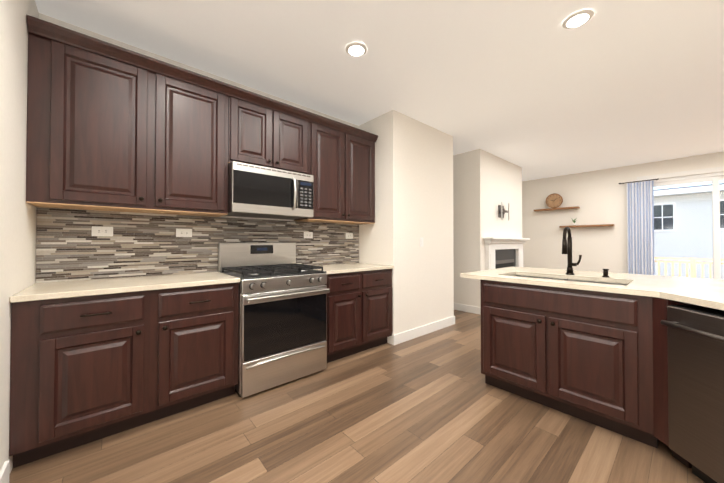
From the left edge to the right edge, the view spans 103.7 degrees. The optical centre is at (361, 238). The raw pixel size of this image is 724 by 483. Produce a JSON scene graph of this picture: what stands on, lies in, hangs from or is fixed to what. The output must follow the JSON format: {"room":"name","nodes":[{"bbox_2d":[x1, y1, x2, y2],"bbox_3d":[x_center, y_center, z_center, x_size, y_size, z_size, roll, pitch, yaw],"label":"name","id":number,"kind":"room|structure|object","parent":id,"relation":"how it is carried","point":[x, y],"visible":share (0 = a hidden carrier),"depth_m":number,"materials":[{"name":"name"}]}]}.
{"room":"kitchen and living room","nodes":[
{"label":"kitchen and living room","id":0,"kind":"room"},
{"bbox_2d":[0,0,38,474],"bbox_3d":[-0.201,-0.185,-0.479,0.150,2.740,6.200,1,-1,-41],"label":"wall","id":1,"kind":"structure","parent":0,"point":[17,241],"depth_m":1.45,"materials":[{"name":"paint"}]},
{"bbox_2d":[0,460,9,482],"bbox_3d":[0.078,1.125,-0.688,0.014,0.115,5.540,1,-1,-41],"label":"baseboard","id":2,"kind":"structure","parent":1,"relation":"attached to","point":[4,473],"depth_m":1.36,"materials":[{"name":"white wood"}]},
{"bbox_2d":[35,13,358,282],"bbox_3d":[-1.231,-0.147,2.837,3.060,2.740,0.150,1,-1,-41],"label":"wall","id":3,"kind":"structure","parent":0,"point":[110,40],"depth_m":2.46,"materials":[{"name":"paint"}]},
{"bbox_2d":[26,32,227,216],"bbox_3d":[-1.640,-0.718,2.141,1.116,1.016,0.366,1,-1,-41],"label":"upper cabinet","id":4,"kind":"object","parent":3,"relation":"attached to","point":[105,133],"visible":1,"depth_m":1.94,"materials":[{"name":"brown wood"}]},
{"bbox_2d":[26,14,377,141],"bbox_3d":[-0.895,-1.245,2.601,2.832,0.074,0.086,1,-1,-41],"label":"crown molding","id":5,"kind":"structure","parent":4,"relation":"attached to","point":[65,35],"depth_m":2.12,"materials":[{"name":"brown wood"}]},
{"bbox_2d":[35,207,358,282],"bbox_3d":[-1.110,0.162,2.831,2.836,0.722,0.008,1,-1,-41],"label":"tile backsplash","id":6,"kind":"structure","parent":3,"relation":"attached to","point":[69,247],"depth_m":2.32,"materials":[{"name":"tile"}]},
{"bbox_2d":[92,226,112,235],"bbox_3d":[-1.925,-0.056,2.110,0.118,0.072,0.008,1,-1,-41],"label":"electrical outlet","id":7,"kind":"object","parent":6,"relation":"attached to","point":[101,231],"visible":1,"depth_m":2.11,"materials":[{"name":"white plastic"}]},
{"bbox_2d":[176,229,191,236],"bbox_3d":[-1.533,-0.052,2.452,0.118,0.072,0.008,1,-1,-41],"label":"electrical outlet","id":8,"kind":"object","parent":6,"relation":"attached to","point":[183,232],"visible":1,"depth_m":2.45,"materials":[{"name":"white plastic"}]},
{"bbox_2d":[304,232,312,237],"bbox_3d":[-0.614,-0.043,3.254,0.118,0.072,0.008,1,-1,-41],"label":"electrical outlet","id":9,"kind":"object","parent":6,"relation":"attached to","point":[308,234],"visible":1,"depth_m":3.25,"materials":[{"name":"white plastic"}]},
{"bbox_2d":[346,233,352,238],"bbox_3d":[-0.162,-0.038,3.649,0.118,0.072,0.008,1,-1,-41],"label":"electrical outlet","id":10,"kind":"object","parent":6,"relation":"attached to","point":[349,235],"visible":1,"depth_m":3.65,"materials":[{"name":"white plastic"}]},
{"bbox_2d":[228,96,307,173],"bbox_3d":[-0.928,-0.930,2.765,0.766,0.576,0.366,1,-1,-41],"label":"upper cabinet","id":11,"kind":"object","parent":3,"relation":"attached to","point":[258,135],"visible":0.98,"depth_m":2.61,"materials":[{"name":"brown wood"}]},
{"bbox_2d":[224,161,313,219],"bbox_3d":[-0.890,-0.426,2.716,0.766,0.418,0.482,1,-1,-41],"label":"microwave","id":12,"kind":"object","parent":11,"relation":"attached to","point":[255,191],"visible":1,"depth_m":2.54,"materials":[{"name":"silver metal"}]},
{"bbox_2d":[294,121,374,223],"bbox_3d":[-0.280,-0.704,3.328,0.946,1.016,0.366,1,-1,-41],"label":"upper cabinet","id":13,"kind":"object","parent":3,"relation":"attached to","point":[341,167],"visible":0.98,"depth_m":3.18,"materials":[{"name":"brown wood"}]},
{"bbox_2d":[9,310,704,482],"bbox_3d":[2.071,1.255,3.015,9.090,0.060,9.100,1,-1,-41],"label":"floor","id":14,"kind":"structure","parent":0,"point":[432,407],"depth_m":1.72,"materials":[{"name":"brown wood"}]},
{"bbox_2d":[9,282,238,467],"bbox_3d":[-1.545,0.771,2.015,1.116,0.884,0.654,1,-1,-41],"label":"base cabinet","id":15,"kind":"object","parent":14,"relation":"on","point":[86,369],"visible":1,"depth_m":1.70,"materials":[{"name":"brown wood"}]},
{"bbox_2d":[9,263,393,302],"bbox_3d":[-0.903,0.318,2.593,2.836,0.032,0.636,1,-1,-41],"label":"countertop","id":16,"kind":"structure","parent":15,"relation":"on","point":[55,290],"depth_m":1.89,"materials":[{"name":"stone"}]},
{"bbox_2d":[218,243,329,397],"bbox_3d":[-0.804,0.627,2.605,0.766,1.185,0.728,1,-1,-41],"label":"gas range","id":17,"kind":"object","parent":14,"relation":"on","point":[282,331],"visible":0.98,"depth_m":2.38,"materials":[{"name":"silver metal"}]},
{"bbox_2d":[325,269,391,362],"bbox_3d":[-0.185,0.785,3.202,0.946,0.884,0.654,1,-1,-41],"label":"base cabinet","id":18,"kind":"object","parent":14,"relation":"on","point":[359,311],"visible":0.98,"depth_m":2.95,"materials":[{"name":"brown wood"}]},
{"bbox_2d":[359,110,453,344],"bbox_3d":[0.596,-0.134,4.021,1.290,2.740,0.770,1,-1,-41],"label":"wall block","id":19,"kind":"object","parent":14,"relation":"on","point":[413,181],"visible":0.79,"depth_m":3.58,"materials":[{"name":"paint"}]},
{"bbox_2d":[393,316,454,344],"bbox_3d":[0.847,1.175,3.704,1.270,0.115,0.014,1,-1,-41],"label":"baseboard","id":20,"kind":"structure","parent":14,"relation":"on","point":[399,338],"depth_m":3.63,"materials":[{"name":"white wood"}]},
{"bbox_2d":[480,276,658,447],"bbox_3d":[1.520,0.773,2.155,0.654,0.884,1.010,1,-1,-41],"label":"base cabinet","id":21,"kind":"object","parent":14,"relation":"on","point":[586,355],"visible":0.94,"depth_m":1.87,"materials":[{"name":"brown wood"}]},
{"bbox_2d":[460,267,723,309],"bbox_3d":[1.866,0.407,1.428,2.019,0.237,2.887,1,-1,-41],"label":"countertop","id":22,"kind":"structure","parent":21,"relation":"on","point":[706,292],"depth_m":1.97,"materials":[{"name":"stone"}]},
{"bbox_2d":[562,227,581,274],"bbox_3d":[1.709,0.099,2.325,0.200,0.398,0.110,1,-1,-41],"label":"faucet","id":23,"kind":"object","parent":22,"relation":"on","point":[567,246],"visible":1,"depth_m":2.37,"materials":[{"name":"black metal"}]},
{"bbox_2d":[602,269,608,276],"bbox_3d":[1.901,0.265,2.218,0.044,0.063,0.044,1,-1,-41],"label":"soap dispenser","id":24,"kind":"object","parent":22,"relation":"on","point":[605,272],"visible":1,"depth_m":2.21,"materials":[{"name":"black metal"}]},
{"bbox_2d":[652,297,693,467],"bbox_3d":[1.788,0.766,1.542,0.320,0.884,0.085,0,-1,4],"label":"cabinet filler","id":25,"kind":"object","parent":14,"relation":"on","point":[660,371],"visible":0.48,"depth_m":1.55,"materials":[{"name":"brown wood"}]},
{"bbox_2d":[660,305,723,482],"bbox_3d":[1.864,0.775,1.191,0.660,0.858,0.594,0,-1,4],"label":"dishwasher","id":26,"kind":"object","parent":14,"relation":"on","point":[695,340],"visible":1,"depth_m":1.36,"materials":[{"name":"black metal"}]},
{"bbox_2d":[35,0,723,180],"bbox_3d":[2.071,-1.555,3.047,9.090,0.080,9.100,1,-1,-41],"label":"ceiling","id":27,"kind":"structure","parent":0,"point":[534,89],"depth_m":2.45,"materials":[{"name":"paint"}]},
{"bbox_2d":[345,42,366,56],"bbox_3d":[-0.047,-1.515,2.287,0.176,0.010,0.176,1,-1,-41],"label":"recessed light","id":28,"kind":"object","parent":27,"relation":"in","point":[356,49],"visible":0.96,"depth_m":2.27,"materials":[{"name":"white plastic"}]},
{"bbox_2d":[562,9,593,28],"bbox_3d":[1.499,-1.519,1.976,0.176,0.010,0.176,1,-1,-41],"label":"recessed light","id":29,"kind":"object","parent":27,"relation":"in","point":[576,19],"visible":0.98,"depth_m":1.97,"materials":[{"name":"white plastic"}]},
{"bbox_2d":[453,149,521,306],"bbox_3d":[2.431,-0.117,5.523,1.810,2.740,0.620,1,-1,-41],"label":"wall","id":30,"kind":"structure","parent":0,"point":[485,184],"depth_m":4.94,"materials":[{"name":"paint"}]},
{"bbox_2d":[454,303,480,314],"bbox_3d":[0.959,1.199,5.807,0.014,0.115,3.034,1,-1,-41],"label":"baseboard","id":31,"kind":"structure","parent":30,"relation":"attached to","point":[461,307],"depth_m":4.84,"materials":[{"name":"white wood"}]},
{"bbox_2d":[498,202,508,219],"bbox_3d":[2.574,-0.501,5.181,0.340,0.320,0.085,1,-1,-41],"label":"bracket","id":32,"kind":"object","parent":30,"relation":"attached to","point":[502,211],"visible":0.98,"depth_m":5.16,"materials":[{"name":"black metal"}]},
{"bbox_2d":[483,237,529,269],"bbox_3d":[2.692,0.615,5.215,1.660,1.270,0.170,1,-1,-41],"label":"fireplace mantel","id":33,"kind":"object","parent":30,"relation":"attached to","point":[501,252],"visible":0.46,"depth_m":5.16,"materials":[{"name":"white wood"}]},
{"bbox_2d":[522,152,723,272],"bbox_3d":[6.119,-0.122,5.039,0.150,2.740,6.200,1,-1,-41],"label":"wall","id":34,"kind":"structure","parent":0,"point":[598,197],"depth_m":6.25,"materials":[{"name":"paint"}]},
{"bbox_2d":[534,206,579,211],"bbox_3d":[4.522,-0.694,6.638,0.158,0.040,0.880,1,-1,-41],"label":"shelf","id":35,"kind":"object","parent":34,"relation":"attached to","point":[562,208],"visible":1,"depth_m":6.54,"materials":[{"name":"brown wood"}]},
{"bbox_2d":[546,193,562,207],"bbox_3d":[4.475,-0.887,6.626,0.074,0.340,0.340,1,-1,-41],"label":"round clock","id":36,"kind":"object","parent":35,"relation":"on","point":[554,200],"visible":1,"depth_m":6.61,"materials":[{"name":"brown wood"}]},
{"bbox_2d":[559,224,613,227],"bbox_3d":[4.887,-0.279,6.215,0.158,0.040,0.930,1,-1,-41],"label":"shelf","id":37,"kind":"object","parent":34,"relation":"attached to","point":[601,225],"visible":1,"depth_m":6.11,"materials":[{"name":"brown wood"}]},
{"bbox_2d":[619,179,658,183],"bbox_3d":[5.455,-1.131,5.617,0.100,0.034,0.567,1,-1,-41],"label":"curtain rod","id":38,"kind":"object","parent":34,"relation":"attached to","point":[639,181],"visible":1,"depth_m":5.58,"materials":[{"name":"black metal"}]},
{"bbox_2d":[626,181,654,274],"bbox_3d":[5.446,0.054,5.564,0.060,2.340,0.380,1,-1,-41],"label":"curtain","id":39,"kind":"object","parent":38,"relation":"hanging from","point":[640,227],"visible":0.71,"depth_m":5.56,"materials":[{"name":"fabric"}]},
{"bbox_2d":[637,166,723,181],"bbox_3d":[6.122,0.004,4.907,0.013,2.485,1.970,1,-1,-41],"label":"door frame","id":40,"kind":"structure","parent":34,"relation":"attached to","point":[690,172],"depth_m":5.20,"materials":[{"name":"white wood"}]},
{"bbox_2d":[643,172,723,278],"bbox_3d":[6.185,0.047,4.962,0.090,2.400,1.800,1,-1,-41],"label":"door","id":41,"kind":"structure","parent":34,"relation":"in","point":[715,178],"depth_m":4.97,"materials":[{"name":"white"}]},
{"label":"outside","id":42,"kind":"structure","parent":0,"visible":0},
{"bbox_3d":[7.587,1.416,5.772,3.050,0.080,11.000,1,-1,-41],"label":"floor","id":43,"kind":"structure","parent":42,"visible":0},
{"bbox_2d":[654,257,723,278],"bbox_3d":[8.687,0.967,6.738,0.110,1.000,11.000,1,-1,-41],"label":"deck railing","id":44,"kind":"object","parent":43,"relation":"on","point":[692,265],"depth_m":7.16,"materials":[{"name":"white wood"}]},
{"bbox_3d":[18.869,2.234,16.942,28.650,0.100,55.000,1,-1,-41],"label":"ground","id":45,"kind":"structure","parent":0,"visible":0},
{"bbox_2d":[654,184,723,278],"bbox_3d":[16.992,0.153,12.007,8.700,4.150,22.800,1,-1,-41],"label":"house","id":46,"kind":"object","parent":45,"relation":"on","point":[687,211],"depth_m":11.10,"materials":[{"name":"white"}]},
{"bbox_2d":[654,183,723,190],"bbox_3d":[16.992,-1.947,12.031,8.700,0.050,22.800,1,-1,-41],"label":"roof","id":47,"kind":"structure","parent":46,"relation":"on","point":[687,187],"depth_m":10.77,"materials":[{"name":"grey"}]}
]}

